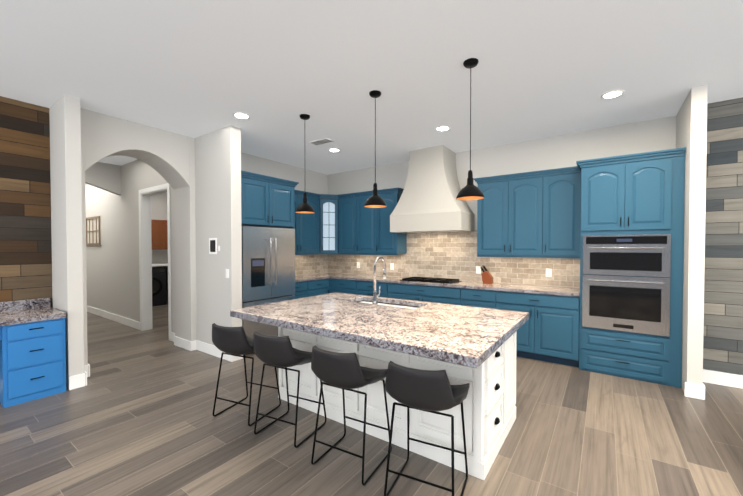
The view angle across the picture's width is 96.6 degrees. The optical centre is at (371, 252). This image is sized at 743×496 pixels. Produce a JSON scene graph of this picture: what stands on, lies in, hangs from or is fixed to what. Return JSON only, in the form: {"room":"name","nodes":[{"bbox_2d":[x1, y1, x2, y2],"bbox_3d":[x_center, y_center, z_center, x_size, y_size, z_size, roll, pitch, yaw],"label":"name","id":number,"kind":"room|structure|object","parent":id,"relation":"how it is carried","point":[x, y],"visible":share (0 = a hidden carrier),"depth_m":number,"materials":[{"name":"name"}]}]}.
{"room":"kitchen","nodes":[
{"label":"kitchen","id":0,"kind":"room"},
{"bbox_2d":[0,96,52,306],"bbox_3d":[-5.045,-0.070,1.909,0.190,3.050,4.649,1,1,35],"label":"wall","id":1,"kind":"structure","parent":0,"point":[25,235],"depth_m":3.58,"materials":[{"name":"brown wood"}]},
{"bbox_2d":[85,162,120,194],"bbox_3d":[-5.253,-1.381,5.856,0.120,0.559,1.338,1,1,35],"label":"soffit","id":2,"kind":"structure","parent":0,"point":[104,176],"depth_m":6.17,"materials":[{"name":"grey paint"}]},
{"bbox_2d":[81,108,196,364],"bbox_3d":[-3.123,-0.113,4.377,0.490,3.053,1.339,1,1,35],"label":"wall","id":3,"kind":"structure","parent":0,"point":[168,157],"depth_m":4.57,"materials":[{"name":"grey paint"}]},
{"bbox_2d":[151,193,167,263],"bbox_3d":[-6.100,-0.183,8.669,0.119,3.050,1.949,1,1,35],"label":"wall","id":4,"kind":"structure","parent":0,"point":[158,206],"depth_m":9.02,"materials":[{"name":"grey paint"}]},
{"bbox_2d":[151,219,167,249],"bbox_3d":[-5.769,-0.469,8.724,0.347,0.780,1.170,1,1,35],"label":"wall cabinet","id":5,"kind":"object","parent":4,"relation":"attached to","point":[159,232],"visible":0.17,"depth_m":8.70,"materials":[{"name":"brown wood"}]},
{"bbox_2d":[85,125,241,344],"bbox_3d":[-5.028,-0.151,6.630,7.980,3.054,0.150,1,1,35],"label":"wall","id":6,"kind":"structure","parent":0,"point":[112,273],"depth_m":4.74,"materials":[{"name":"grey paint"}]},
{"bbox_2d":[86,216,100,245],"bbox_3d":[-6.135,-0.470,7.294,0.900,0.630,0.029,1,1,35],"label":"framed picture","id":7,"kind":"object","parent":6,"relation":"attached to","point":[93,231],"visible":0.77,"depth_m":7.20,"materials":[{"name":"beige"}]},
{"bbox_2d":[138,183,171,340],"bbox_3d":[-3.610,0.146,5.627,1.170,2.500,0.166,1,1,35],"label":"door frame","id":8,"kind":"structure","parent":6,"relation":"attached to","point":[145,250],"depth_m":5.88,"materials":[{"name":"white wood"}]},
{"bbox_2d":[209,238,216,253],"bbox_3d":[-2.163,-0.089,4.517,0.190,0.220,0.007,1,1,35],"label":"switch panel","id":9,"kind":"object","parent":6,"relation":"attached to","point":[212,245],"visible":1,"depth_m":4.51,"materials":[{"name":"white plastic"}]},
{"bbox_2d":[69,306,742,399],"bbox_3d":[-1.214,1.341,4.586,16.600,0.140,4.098,1,1,35],"label":"baseboard","id":10,"kind":"structure","parent":6,"relation":"attached to","point":[696,391],"depth_m":3.64,"materials":[{"name":"white wood"}]},
{"bbox_2d":[241,152,327,275],"bbox_3d":[-1.787,-0.140,6.109,0.120,3.050,2.730,1,1,35],"label":"wall","id":11,"kind":"structure","parent":0,"point":[312,181],"depth_m":6.28,"materials":[{"name":"grey paint"}]},
{"bbox_2d":[295,190,319,254],"bbox_3d":[-1.465,-0.543,6.122,0.380,1.175,1.104,1,1,35],"label":"upper cabinet","id":12,"kind":"object","parent":11,"relation":"attached to","point":[306,234],"visible":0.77,"depth_m":6.22,"materials":[{"name":"blue wood"}]},
{"bbox_2d":[295,254,326,275],"bbox_3d":[-1.450,0.227,6.478,0.011,0.440,1.680,1,1,35],"label":"backsplash","id":13,"kind":"structure","parent":11,"relation":"attached to","point":[304,264],"depth_m":6.76,"materials":[{"name":"tile"}]},
{"bbox_2d":[0,304,742,495],"bbox_3d":[-2.274,1.483,3.256,16.800,0.100,10.000,1,1,35],"label":"floor","id":14,"kind":"structure","parent":0,"point":[134,417],"depth_m":2.56,"materials":[{"name":"brown wood"}]},
{"bbox_2d":[0,298,65,407],"bbox_3d":[-4.095,0.988,2.529,0.653,0.917,2.528,1,1,35],"label":"base cabinet","id":15,"kind":"object","parent":14,"relation":"on","point":[32,351],"visible":1,"depth_m":3.22,"materials":[{"name":"granite"},{"name":"blue painted wood"},{"name":"black metal"}]},
{"bbox_2d":[49,95,83,388],"bbox_3d":[-3.428,-0.100,3.693,0.780,3.050,0.129,1,1,35],"label":"wall pier","id":16,"kind":"object","parent":14,"relation":"on","point":[66,200],"visible":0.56,"depth_m":3.48,"materials":[{"name":"grey paint"}]},
{"bbox_2d":[152,263,167,306],"bbox_3d":[-5.607,0.823,8.626,0.735,1.040,1.200,1,1,35],"label":"washer","id":17,"kind":"object","parent":14,"relation":"on","point":[159,284],"visible":0.31,"depth_m":8.40,"materials":[{"name":"black metal"}]},
{"bbox_2d":[212,323,280,425],"bbox_3d":[-1.130,1.019,2.948,0.449,0.836,0.491,0,1,23],"label":"stool","id":18,"kind":"object","parent":14,"relation":"on","point":[235,341],"visible":0.94,"depth_m":2.76,"materials":[{"name":"black leather"}]},
{"bbox_2d":[241,225,294,338],"bbox_3d":[-1.798,0.497,5.067,0.955,1.770,0.915,1,1,35],"label":"fridge","id":19,"kind":"object","parent":14,"relation":"on","point":[268,264],"visible":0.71,"depth_m":4.75,"materials":[{"name":"silver metal"}]},
{"bbox_2d":[241,170,298,294],"bbox_3d":[-1.836,0.144,5.128,0.930,2.515,1.055,1,1,35],"label":"surround","id":20,"kind":"object","parent":14,"relation":"on","point":[267,200],"visible":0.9,"depth_m":4.82,"materials":[{"name":"blue wood"}]},
{"bbox_2d":[253,331,326,447],"bbox_3d":[-0.669,1.024,2.660,0.449,0.836,0.491,0,1,26],"label":"stool","id":21,"kind":"object","parent":14,"relation":"on","point":[281,352],"visible":0.96,"depth_m":2.48,"materials":[{"name":"black leather"}]},
{"bbox_2d":[295,277,310,298],"bbox_3d":[-1.532,0.924,5.836,0.628,0.930,0.513,1,1,35],"label":"base cabinet","id":22,"kind":"object","parent":14,"relation":"on","point":[302,290],"depth_m":5.76,"materials":[{"name":"blue wood"}]},
{"bbox_2d":[295,273,330,295],"bbox_3d":[-1.228,0.917,6.267,0.628,0.930,0.543,1,1,35],"label":"base cabinet","id":23,"kind":"object","parent":14,"relation":"on","point":[320,285],"depth_m":6.15,"materials":[{"name":"blue wood"}]},
{"bbox_2d":[311,345,391,485],"bbox_3d":[-0.149,1.030,2.282,0.449,0.836,0.491,1,1,29],"label":"stool","id":24,"kind":"object","parent":14,"relation":"on","point":[345,371],"visible":0.88,"depth_m":2.10,"materials":[{"name":"black leather"}]},
{"bbox_2d":[331,273,373,293],"bbox_3d":[-0.365,0.914,6.409,0.659,0.930,0.628,1,1,35],"label":"base cabinet","id":25,"kind":"object","parent":14,"relation":"on","point":[340,283],"depth_m":6.18,"materials":[{"name":"blue wood"}]},
{"bbox_2d":[355,276,390,297],"bbox_3d":[0.174,0.921,6.029,0.659,0.930,0.628,1,1,35],"label":"base cabinet","id":26,"kind":"object","parent":14,"relation":"on","point":[363,285],"depth_m":5.80,"materials":[{"name":"blue wood"}]},
{"bbox_2d":[278,328,518,479],"bbox_3d":[0.180,1.000,3.056,2.038,0.872,0.954,1,1,35],"label":"kitchen island","id":27,"kind":"object","parent":14,"relation":"on","point":[489,408],"depth_m":2.44,"materials":[{"name":"white wood"}]},
{"bbox_2d":[230,292,528,367],"bbox_3d":[0.045,0.538,2.868,2.180,0.058,1.401,1,1,35],"label":"island countertop","id":28,"kind":"structure","parent":27,"relation":"on","point":[464,336],"depth_m":2.44,"materials":[{"name":"beige stone"}]},
{"bbox_2d":[370,256,385,303],"bbox_3d":[0.097,0.269,3.212,0.098,0.467,0.215,1,1,35],"label":"faucet","id":29,"kind":"object","parent":28,"relation":"on","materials":[{"name":"silver metal"}]},
{"bbox_2d":[362,300,413,307],"bbox_3d":[0.143,0.645,3.357,0.832,0.204,0.342,1,1,35],"label":"sink","id":30,"kind":"object","parent":28,"relation":"in","point":[363,301],"depth_m":3.41,"materials":[{"name":"silver metal"}]},
{"bbox_2d":[384,361,469,495],"bbox_3d":[0.329,1.035,1.994,0.449,0.836,0.491,0,1,26],"label":"stool","id":31,"kind":"object","parent":14,"relation":"on","point":[432,391],"visible":1,"depth_m":1.81,"materials":[{"name":"black leather"}]},
{"bbox_2d":[387,277,466,305],"bbox_3d":[0.963,0.930,5.474,1.271,0.930,0.628,1,1,35],"label":"base cabinet","id":32,"kind":"object","parent":14,"relation":"on","point":[444,292],"depth_m":5.17,"materials":[{"name":"blue wood"}]},
{"bbox_2d":[403,277,458,280],"bbox_3d":[0.970,0.448,5.450,0.901,0.034,0.470,1,1,35],"label":"cooktop","id":33,"kind":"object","parent":32,"relation":"on","point":[404,278],"depth_m":5.41,"materials":[{"name":"black glass"}]},
{"bbox_2d":[463,281,506,308],"bbox_3d":[1.687,0.939,4.964,0.500,0.930,0.628,1,1,35],"label":"base cabinet","id":34,"kind":"object","parent":14,"relation":"on","point":[475,294],"depth_m":4.71,"materials":[{"name":"blue wood"}]},
{"bbox_2d":[481,265,492,283],"bbox_3d":[1.752,0.334,5.050,0.183,0.275,0.100,1,1,35],"label":"knife block","id":35,"kind":"object","parent":34,"relation":"on","point":[487,277],"visible":1,"depth_m":5.01,"materials":[{"name":"brown wood"}]},
{"bbox_2d":[495,283,579,366],"bbox_3d":[2.289,0.946,4.540,0.972,0.930,0.628,1,1,35],"label":"base cabinet","id":36,"kind":"object","parent":14,"relation":"on","point":[548,331],"depth_m":4.23,"materials":[{"name":"blue wood"}]},
{"bbox_2d":[576,147,685,387],"bbox_3d":[3.025,0.163,3.962,0.964,2.515,0.703,1,1,35],"label":"tall cabinet","id":37,"kind":"object","parent":14,"relation":"on","point":[631,261],"visible":1,"depth_m":3.69,"materials":[{"name":"blue wood"}]},
{"bbox_2d":[0,0,742,174],"bbox_3d":[-2.274,-1.667,3.204,16.800,0.100,10.000,1,1,35],"label":"ceiling","id":38,"kind":"structure","parent":0,"point":[274,69],"depth_m":2.87,"materials":[{"name":"white paint"}]},
{"bbox_2d":[232,112,249,118],"bbox_3d":[-1.548,-1.624,3.941,0.200,0.008,0.200,1,1,35],"label":"recessed light","id":39,"kind":"object","parent":38,"relation":"in","point":[239,115],"visible":0.94,"depth_m":3.93,"materials":[{"name":"white"}]},
{"bbox_2d":[295,114,314,213],"bbox_3d":[-0.796,-1.054,3.959,0.232,1.150,0.232,1,1,35],"label":"pendant light","id":40,"kind":"object","parent":38,"relation":"hanging from","point":[305,207],"visible":1,"depth_m":3.91,"materials":[{"name":"black metal"}]},
{"bbox_2d":[309,138,332,145],"bbox_3d":[-0.746,-1.639,4.905,0.360,0.011,0.160,1,1,35],"label":"ceiling vent","id":41,"kind":"object","parent":38,"relation":"in","point":[321,141],"visible":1,"depth_m":4.88,"materials":[{"name":"white metal"}]},
{"bbox_2d":[328,148,340,151],"bbox_3d":[-0.599,-1.648,5.340,0.200,0.008,0.200,1,1,35],"label":"recessed light","id":42,"kind":"object","parent":38,"relation":"in","point":[334,150],"visible":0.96,"depth_m":5.34,"materials":[{"name":"white"}]},
{"bbox_2d":[364,90,386,207],"bbox_3d":[0.038,-1.044,3.372,0.232,1.150,0.232,1,1,35],"label":"pendant light","id":43,"kind":"object","parent":38,"relation":"hanging from","point":[374,200],"visible":1,"depth_m":3.35,"materials":[{"name":"black metal"}]},
{"bbox_2d":[435,126,450,131],"bbox_3d":[0.941,-1.631,4.366,0.200,0.008,0.200,1,1,35],"label":"recessed light","id":44,"kind":"object","parent":38,"relation":"in","point":[442,128],"visible":0.98,"depth_m":4.36,"materials":[{"name":"white"}]},
{"bbox_2d":[456,58,484,199],"bbox_3d":[0.840,-1.035,2.808,0.232,1.150,0.232,1,1,35],"label":"pendant light","id":45,"kind":"object","parent":38,"relation":"hanging from","point":[470,190],"visible":1,"depth_m":2.79,"materials":[{"name":"black metal"}]},
{"bbox_2d":[601,90,624,98],"bbox_3d":[2.467,-1.615,3.389,0.200,0.008,0.200,1,1,35],"label":"recessed light","id":46,"kind":"object","parent":38,"relation":"in","point":[612,94],"visible":1,"depth_m":3.38,"materials":[{"name":"white"}]},
{"bbox_2d":[328,116,675,287],"bbox_3d":[1.370,-0.132,5.630,5.835,3.050,0.120,1,1,35],"label":"wall","id":47,"kind":"structure","parent":0,"point":[563,151],"depth_m":4.81,"materials":[{"name":"grey paint"}]},
{"bbox_2d":[319,194,338,253],"bbox_3d":[-0.878,-0.554,6.759,0.605,1.175,0.605,1,1,35],"label":"upper cabinet","id":48,"kind":"object","parent":47,"relation":"attached to","point":[328,223],"visible":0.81,"depth_m":6.52,"materials":[{"name":"blue"}]},
{"bbox_2d":[338,191,377,254],"bbox_3d":[-0.188,-0.525,6.430,0.896,1.130,0.347,1,1,35],"label":"upper cabinet","id":49,"kind":"object","parent":47,"relation":"attached to","point":[363,230],"depth_m":6.27,"materials":[{"name":"blue wood"}]},
{"bbox_2d":[378,191,405,254],"bbox_3d":[0.362,-0.519,6.044,0.448,1.130,0.347,1,1,35],"label":"upper cabinet","id":50,"kind":"object","parent":47,"relation":"attached to","point":[389,243],"depth_m":5.89,"materials":[{"name":"blue wood"}]},
{"bbox_2d":[390,145,474,232],"bbox_3d":[0.985,-0.994,5.438,1.230,1.317,0.607,1,1,35],"label":"range hood","id":51,"kind":"object","parent":47,"relation":"attached to","point":[428,202],"visible":0.96,"depth_m":5.20,"materials":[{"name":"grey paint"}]},
{"bbox_2d":[327,230,579,287],"bbox_3d":[0.955,0.043,5.843,4.674,0.828,0.011,1,1,35],"label":"backsplash","id":52,"kind":"structure","parent":47,"relation":"attached to","point":[451,255],"depth_m":5.53,"materials":[{"name":"tile"}]},
{"bbox_2d":[476,266,480,273],"bbox_3d":[1.712,0.278,5.302,0.075,0.118,0.008,1,1,35],"label":"electrical outlet plate","id":53,"kind":"object","parent":52,"relation":"attached to","point":[478,269],"visible":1,"depth_m":5.30,"materials":[{"name":"white plastic"}]},
{"bbox_2d":[546,268,551,276],"bbox_3d":[2.530,0.288,4.726,0.075,0.118,0.008,1,1,35],"label":"electrical outlet plate","id":54,"kind":"object","parent":52,"relation":"attached to","point":[548,272],"visible":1,"depth_m":4.72,"materials":[{"name":"white plastic"}]},
{"bbox_2d":[477,174,545,257],"bbox_3d":[2.046,-0.499,4.858,0.884,1.130,0.347,1,1,35],"label":"upper cabinet","id":55,"kind":"object","parent":47,"relation":"attached to","point":[534,214],"depth_m":4.69,"materials":[{"name":"blue wood"}]},
{"bbox_2d":[542,170,580,257],"bbox_3d":[2.588,-0.492,4.477,0.441,1.130,0.347,1,1,35],"label":"upper cabinet","id":56,"kind":"object","parent":47,"relation":"attached to","point":[561,203],"depth_m":4.33,"materials":[{"name":"blue wood"}]},
{"bbox_2d":[676,85,707,390],"bbox_3d":[3.429,-0.098,3.587,0.115,3.050,0.849,1,1,35],"label":"wall","id":57,"kind":"structure","parent":0,"point":[691,126],"depth_m":3.25,"materials":[{"name":"grey paint"}]},
{"bbox_2d":[703,97,742,374],"bbox_3d":[5.272,-0.084,2.730,3.884,3.050,0.370,1,1,35],"label":"wall","id":58,"kind":"structure","parent":0,"point":[723,319],"depth_m":3.55,"materials":[{"name":"grey wood"}]}
]}

